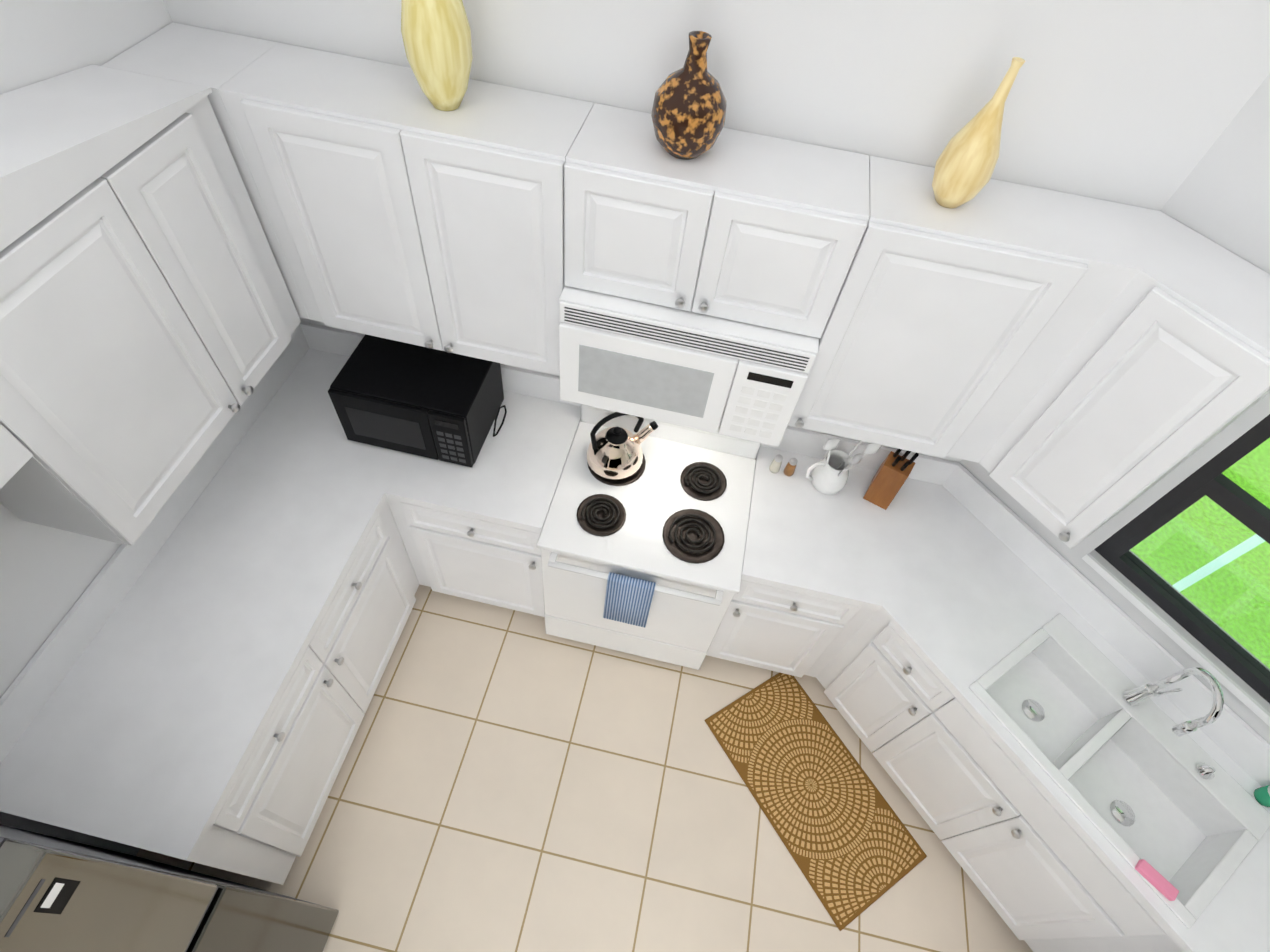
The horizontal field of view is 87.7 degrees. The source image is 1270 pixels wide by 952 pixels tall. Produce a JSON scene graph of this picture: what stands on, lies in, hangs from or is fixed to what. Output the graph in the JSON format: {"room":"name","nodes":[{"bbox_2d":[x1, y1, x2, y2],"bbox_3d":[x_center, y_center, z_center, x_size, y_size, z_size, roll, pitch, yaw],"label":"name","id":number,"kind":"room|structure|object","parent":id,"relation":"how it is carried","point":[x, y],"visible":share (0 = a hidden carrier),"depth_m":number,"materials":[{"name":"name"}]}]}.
{"room":"kitchen","nodes":[
{"label":"kitchen","id":0,"kind":"room"},
{"bbox_2d":[0,0,171,855],"bbox_3d":[-2.155,1.168,-1.274,0.150,6.500,8.000,12,54,3],"label":"wall","id":1,"kind":"structure","parent":0,"point":[48,575],"depth_m":1.82,"materials":[{"name":"white paint"}]},
{"bbox_2d":[0,406,51,505],"bbox_3d":[-1.562,0.189,1.034,0.326,0.370,0.965,12,54,3],"label":"upper cabinet","id":2,"kind":"object","parent":1,"relation":"attached to","point":[21,455],"depth_m":1.42,"materials":[{"name":"white wood"}]},
{"bbox_2d":[0,22,219,269],"bbox_3d":[-1.332,-0.790,1.269,0.327,0.436,0.940,12,54,3],"label":"upper cabinet","id":3,"kind":"object","parent":1,"relation":"attached to","point":[66,137],"depth_m":1.50,"materials":[{"name":"white wood"}]},
{"bbox_2d":[0,178,243,544],"bbox_3d":[-1.426,-0.276,1.637,0.326,0.775,0.524,12,54,3],"label":"upper cabinet","id":4,"kind":"object","parent":1,"relation":"attached to","point":[105,360],"depth_m":1.60,"materials":[{"name":"white wood"}]},
{"bbox_2d":[120,114,295,400],"bbox_3d":[-1.339,-0.605,1.886,0.326,0.775,0.319,12,54,3],"label":"upper cabinet","id":5,"kind":"object","parent":1,"relation":"attached to","point":[196,224],"depth_m":1.83,"materials":[{"name":"white wood"}]},
{"bbox_2d":[136,584,1032,951],"bbox_3d":[3.347,4.309,1.095,11.980,0.060,8.150,12,54,3],"label":"floor","id":6,"kind":"structure","parent":0,"point":[510,780],"depth_m":2.75,"materials":[{"name":"tile"}]},
{"bbox_2d":[0,824,338,951],"bbox_3d":[-1.536,1.402,1.550,0.830,1.779,0.920,12,54,3],"label":"refrigerator","id":7,"kind":"object","parent":6,"relation":"on","point":[59,895],"visible":0.98,"depth_m":1.35,"materials":[{"name":"silver metal"}]},
{"bbox_2d":[205,503,415,861],"bbox_3d":[-1.432,0.721,2.604,0.642,0.896,1.179,12,54,3],"label":"base cabinet","id":8,"kind":"object","parent":6,"relation":"on","point":[274,806],"depth_m":2.42,"materials":[{"name":"white wood"}]},
{"bbox_2d":[0,322,391,861],"bbox_3d":[-1.324,0.201,2.325,0.660,0.180,1.897,12,54,3],"label":"countertop","id":9,"kind":"structure","parent":8,"relation":"on","point":[140,696],"depth_m":2.14,"materials":[{"name":"laminate"}]},
{"bbox_2d":[328,334,506,467],"bbox_3d":[-0.817,-0.312,2.624,0.569,0.304,0.392,12,54,3],"label":"countertop microwave","id":10,"kind":"object","parent":9,"relation":"on","point":[435,404],"visible":1,"depth_m":2.49,"materials":[{"name":"black plastic"}]},
{"bbox_2d":[380,364,580,532],"bbox_3d":[-0.577,-0.150,2.659,0.608,0.180,0.647,12,54,3],"label":"countertop","id":11,"kind":"structure","parent":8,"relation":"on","point":[513,480],"depth_m":2.63,"materials":[{"name":"laminate"}]},
{"bbox_2d":[381,499,432,594],"bbox_3d":[-1.231,0.054,3.110,0.691,0.896,0.701,12,54,3],"label":"base cabinet","id":12,"kind":"object","parent":6,"relation":"on","point":[394,518],"depth_m":2.86,"materials":[{"name":"white wood"}]},
{"bbox_2d":[401,502,544,616],"bbox_3d":[-0.642,0.160,3.095,0.642,0.896,0.642,12,54,3],"label":"base cabinet","id":13,"kind":"object","parent":6,"relation":"on","point":[465,557],"depth_m":2.82,"materials":[{"name":"white wood"}]},
{"bbox_2d":[537,404,760,669],"bbox_3d":[0.050,0.266,2.900,0.766,1.203,0.748,12,54,3],"label":"range","id":14,"kind":"object","parent":6,"relation":"on","point":[670,518],"visible":0.71,"depth_m":2.63,"materials":[{"name":"white metal"}]},
{"bbox_2d":[586,412,657,479],"bbox_3d":[-0.055,-0.150,2.574,0.263,0.288,0.230,12,54,3],"label":"kettle","id":15,"kind":"object","parent":14,"relation":"on","point":[614,453],"visible":0.96,"depth_m":2.58,"materials":[{"name":"metal"}]},
{"bbox_2d":[603,572,655,627],"bbox_3d":[-0.026,0.490,2.607,0.180,0.344,0.041,12,54,3],"label":"hanging towel","id":16,"kind":"object","parent":14,"relation":"hanging from","point":[628,599],"visible":1,"depth_m":2.56,"materials":[{"name":"blue fabric"}]},
{"bbox_2d":[706,579,868,676],"bbox_3d":[0.651,0.446,3.024,0.463,0.896,0.642,12,54,3],"label":"base cabinet","id":17,"kind":"object","parent":6,"relation":"on","point":[763,626],"depth_m":2.75,"materials":[{"name":"white wood"}]},
{"bbox_2d":[705,672,926,930],"bbox_3d":[0.777,1.366,2.921,0.500,0.008,0.940,-24,60,-22],"label":"mat","id":18,"kind":"object","parent":6,"relation":"on","point":[853,847],"visible":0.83,"depth_m":2.89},
{"bbox_2d":[809,609,876,677],"bbox_3d":[1.037,0.523,3.009,0.324,0.896,0.621,12,54,3],"label":"base cabinet","id":19,"kind":"object","parent":6,"relation":"on","point":[870,612],"depth_m":2.76,"materials":[{"name":"white wood"}]},
{"bbox_2d":[817,610,888,686],"bbox_3d":[1.175,0.573,2.987,0.485,0.896,0.668,12,54,3],"label":"base cabinet","id":20,"kind":"object","parent":6,"relation":"on","point":[875,621],"depth_m":2.73,"materials":[{"name":"white wood"}]},
{"bbox_2d":[823,623,956,753],"bbox_3d":[1.256,0.784,2.843,0.676,0.896,0.676,12,54,3],"label":"base cabinet","id":21,"kind":"object","parent":6,"relation":"on","point":[886,688],"depth_m":2.63,"materials":[{"name":"white wood"}]},
{"bbox_2d":[741,426,979,693],"bbox_3d":[0.806,0.273,2.498,0.754,0.180,0.930,12,54,3],"label":"countertop","id":22,"kind":"structure","parent":21,"relation":"on","point":[906,561],"depth_m":2.57,"materials":[{"name":"laminate"}]},
{"bbox_2d":[769,454,782,472],"bbox_3d":[0.582,-0.054,2.716,0.044,0.091,0.043,12,54,3],"label":"salt shaker","id":23,"kind":"object","parent":22,"relation":"on","point":[775,466],"visible":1,"depth_m":2.71,"materials":[{"name":"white glass"}]},
{"bbox_2d":[783,458,797,475],"bbox_3d":[0.641,-0.041,2.713,0.044,0.091,0.043,12,54,3],"label":"pepper shaker","id":24,"kind":"object","parent":22,"relation":"on","point":[789,468],"visible":1,"depth_m":2.70,"materials":[{"name":"brown glass"}]},
{"bbox_2d":[806,438,881,494],"bbox_3d":[0.798,-0.054,2.585,0.217,0.340,0.187,12,54,3],"label":"pitcher","id":25,"kind":"object","parent":22,"relation":"on","point":[830,473],"visible":0.96,"depth_m":2.61,"materials":[{"name":"white ceramic"}]},
{"bbox_2d":[863,449,918,509],"bbox_3d":[1.030,-0.035,2.601,0.100,0.332,0.160,29,56,15],"label":"knife block","id":26,"kind":"object","parent":22,"relation":"on","point":[893,472],"visible":0.88,"depth_m":2.59,"materials":[{"name":"brown wood"}]},
{"bbox_2d":[953,464,1269,951],"bbox_3d":[1.699,1.372,1.862,1.530,0.290,3.030,12,54,3],"label":"countertop","id":27,"kind":"structure","parent":21,"relation":"on","point":[1058,658],"depth_m":2.24,"materials":[{"name":"laminate"}]},
{"bbox_2d":[966,613,1269,928],"bbox_3d":[1.575,0.947,2.237,0.946,0.162,0.946,12,54,3],"label":"sink basin","id":28,"kind":"object","parent":27,"relation":"in","point":[1048,688],"depth_m":2.22,"materials":[{"name":"ceramic"}]},
{"bbox_2d":[1135,859,1178,900],"bbox_3d":[1.533,1.186,1.943,0.037,0.022,0.110,-33,64,-26],"label":"sponge","id":29,"kind":"object","parent":27,"relation":"on","point":[1157,880],"visible":1,"depth_m":1.94,"materials":[{"name":"pink plastic"}]},
{"bbox_2d":[1122,667,1223,736],"bbox_3d":[1.728,0.723,2.100,0.093,0.347,0.193,12,54,3],"label":"faucet","id":30,"kind":"object","parent":27,"relation":"on","point":[1136,696],"visible":1,"depth_m":2.06,"materials":[{"name":"silver metal"}]},
{"bbox_2d":[1196,763,1214,779],"bbox_3d":[1.855,0.952,2.140,0.052,0.035,0.052,12,54,3],"label":"soap dispenser","id":31,"kind":"object","parent":27,"relation":"on","point":[1205,771],"visible":1,"depth_m":2.14,"materials":[{"name":"silver metal"}]},
{"bbox_2d":[1254,785,1269,806],"bbox_3d":[2.031,0.978,2.050,0.058,0.204,0.058,12,54,3],"label":"soap bottle","id":32,"kind":"object","parent":27,"relation":"on","point":[1262,796],"visible":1,"depth_m":2.11,"materials":[{"name":"plastic"}]},
{"bbox_2d":[873,699,1168,942],"bbox_3d":[1.562,1.185,2.590,1.023,0.884,1.023,12,54,3],"label":"base cabinet","id":33,"kind":"object","parent":6,"relation":"on","point":[1037,871],"depth_m":2.35,"materials":[{"name":"white wood"}]},
{"bbox_2d":[1030,947,1140,951],"bbox_3d":[1.585,1.933,2.041,0.620,0.896,0.621,12,54,3],"label":"base cabinet","id":34,"kind":"object","parent":6,"relation":"on","point":[1035,949],"depth_m":2.31,"materials":[{"name":"white wood"}]},
{"bbox_2d":[163,0,1269,462],"bbox_3d":[0.160,-1.687,1.048,3.180,6.500,0.150,12,54,3],"label":"wall","id":35,"kind":"structure","parent":0,"point":[1135,102],"depth_m":1.67,"materials":[{"name":"white paint"}]},
{"bbox_2d":[196,27,299,321],"bbox_3d":[-1.218,-0.931,2.136,0.394,0.775,0.306,12,54,3],"label":"upper cabinet","id":36,"kind":"object","parent":35,"relation":"attached to","point":[237,61],"depth_m":1.86,"materials":[{"name":"white wood"}]},
{"bbox_2d":[212,46,595,375],"bbox_3d":[-0.637,-0.794,2.098,0.936,0.775,0.326,12,54,3],"label":"upper cabinet","id":37,"kind":"object","parent":35,"relation":"attached to","point":[382,211],"depth_m":1.86,"materials":[{"name":"white wood"}]},
{"bbox_2d":[401,0,472,110],"bbox_3d":[-0.492,-1.098,1.641,0.168,0.341,0.168,12,54,3],"label":"vase","id":38,"kind":"object","parent":37,"relation":"on","point":[436,37],"visible":1,"depth_m":1.61,"materials":[{"name":"yellow ceramic"}]},
{"bbox_2d":[568,103,879,349],"bbox_3d":[0.215,-0.722,1.896,0.775,0.388,0.326,12,54,3],"label":"upper cabinet","id":39,"kind":"object","parent":35,"relation":"attached to","point":[755,229],"depth_m":1.75,"materials":[{"name":"white wood"}]},
{"bbox_2d":[651,31,726,159],"bbox_3d":[0.139,-0.937,1.634,0.188,0.271,0.188,12,54,3],"label":"vase","id":40,"kind":"object","parent":39,"relation":"on","point":[688,114],"visible":1,"depth_m":1.59,"materials":[{"name":"brown ceramic"}]},
{"bbox_2d":[559,286,818,446],"bbox_3d":[0.171,-0.453,2.201,0.770,0.421,0.402,12,54,3],"label":"over-the-range microwave","id":41,"kind":"object","parent":39,"relation":"attached to","point":[711,374],"visible":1,"depth_m":2.02,"materials":[{"name":"white plastic"}]},
{"bbox_2d":[788,157,1103,457],"bbox_3d":[0.841,-0.467,2.017,0.538,0.775,0.326,12,54,3],"label":"upper cabinet","id":42,"kind":"object","parent":35,"relation":"attached to","point":[943,309],"depth_m":1.78,"materials":[{"name":"white wood"}]},
{"bbox_2d":[932,57,1024,207],"bbox_3d":[0.819,-0.806,1.570,0.136,0.336,0.136,12,54,3],"label":"vase","id":43,"kind":"object","parent":42,"relation":"on","point":[966,162],"visible":1,"depth_m":1.57,"materials":[{"name":"yellow ceramic"}]},
{"bbox_2d":[959,74,1269,743],"bbox_3d":[2.144,-0.567,0.443,0.200,6.500,2.217,-26,61,-22],"label":"wall","id":44,"kind":"structure","parent":0,"point":[1220,196],"depth_m":2.05,"materials":[{"name":"white paint"}]},
{"bbox_2d":[956,196,1207,461],"bbox_3d":[1.224,-0.390,2.001,0.244,0.775,0.306,12,54,3],"label":"upper cabinet","id":45,"kind":"object","parent":44,"relation":"attached to","point":[1129,237],"depth_m":1.72,"materials":[{"name":"white wood"}]},
{"bbox_2d":[977,220,1267,470],"bbox_3d":[1.339,-0.350,1.984,0.253,0.775,0.342,12,54,3],"label":"upper cabinet","id":46,"kind":"object","parent":44,"relation":"attached to","point":[1224,270],"depth_m":1.68,"materials":[{"name":"white wood"}]},
{"bbox_2d":[988,282,1269,548],"bbox_3d":[1.297,-0.114,1.814,0.239,0.759,0.240,12,54,3],"label":"upper cabinet","id":47,"kind":"object","parent":44,"relation":"attached to","point":[1139,405],"depth_m":1.76,"materials":[{"name":"white wood"}]},
{"bbox_2d":[1156,257,1269,365],"bbox_3d":[1.432,-0.182,1.872,0.446,0.775,0.446,12,54,3],"label":"upper cabinet","id":48,"kind":"object","parent":44,"relation":"attached to","point":[1206,321],"depth_m":1.53,"materials":[{"name":"white wood"}]},
{"label":"outside","id":49,"kind":"structure","parent":0,"visible":0},
{"bbox_2d":[1131,438,1269,668],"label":"window","id":50,"kind":"structure","parent":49,"point":[1212,557],"depth_m":5.54,"materials":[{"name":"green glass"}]}
]}

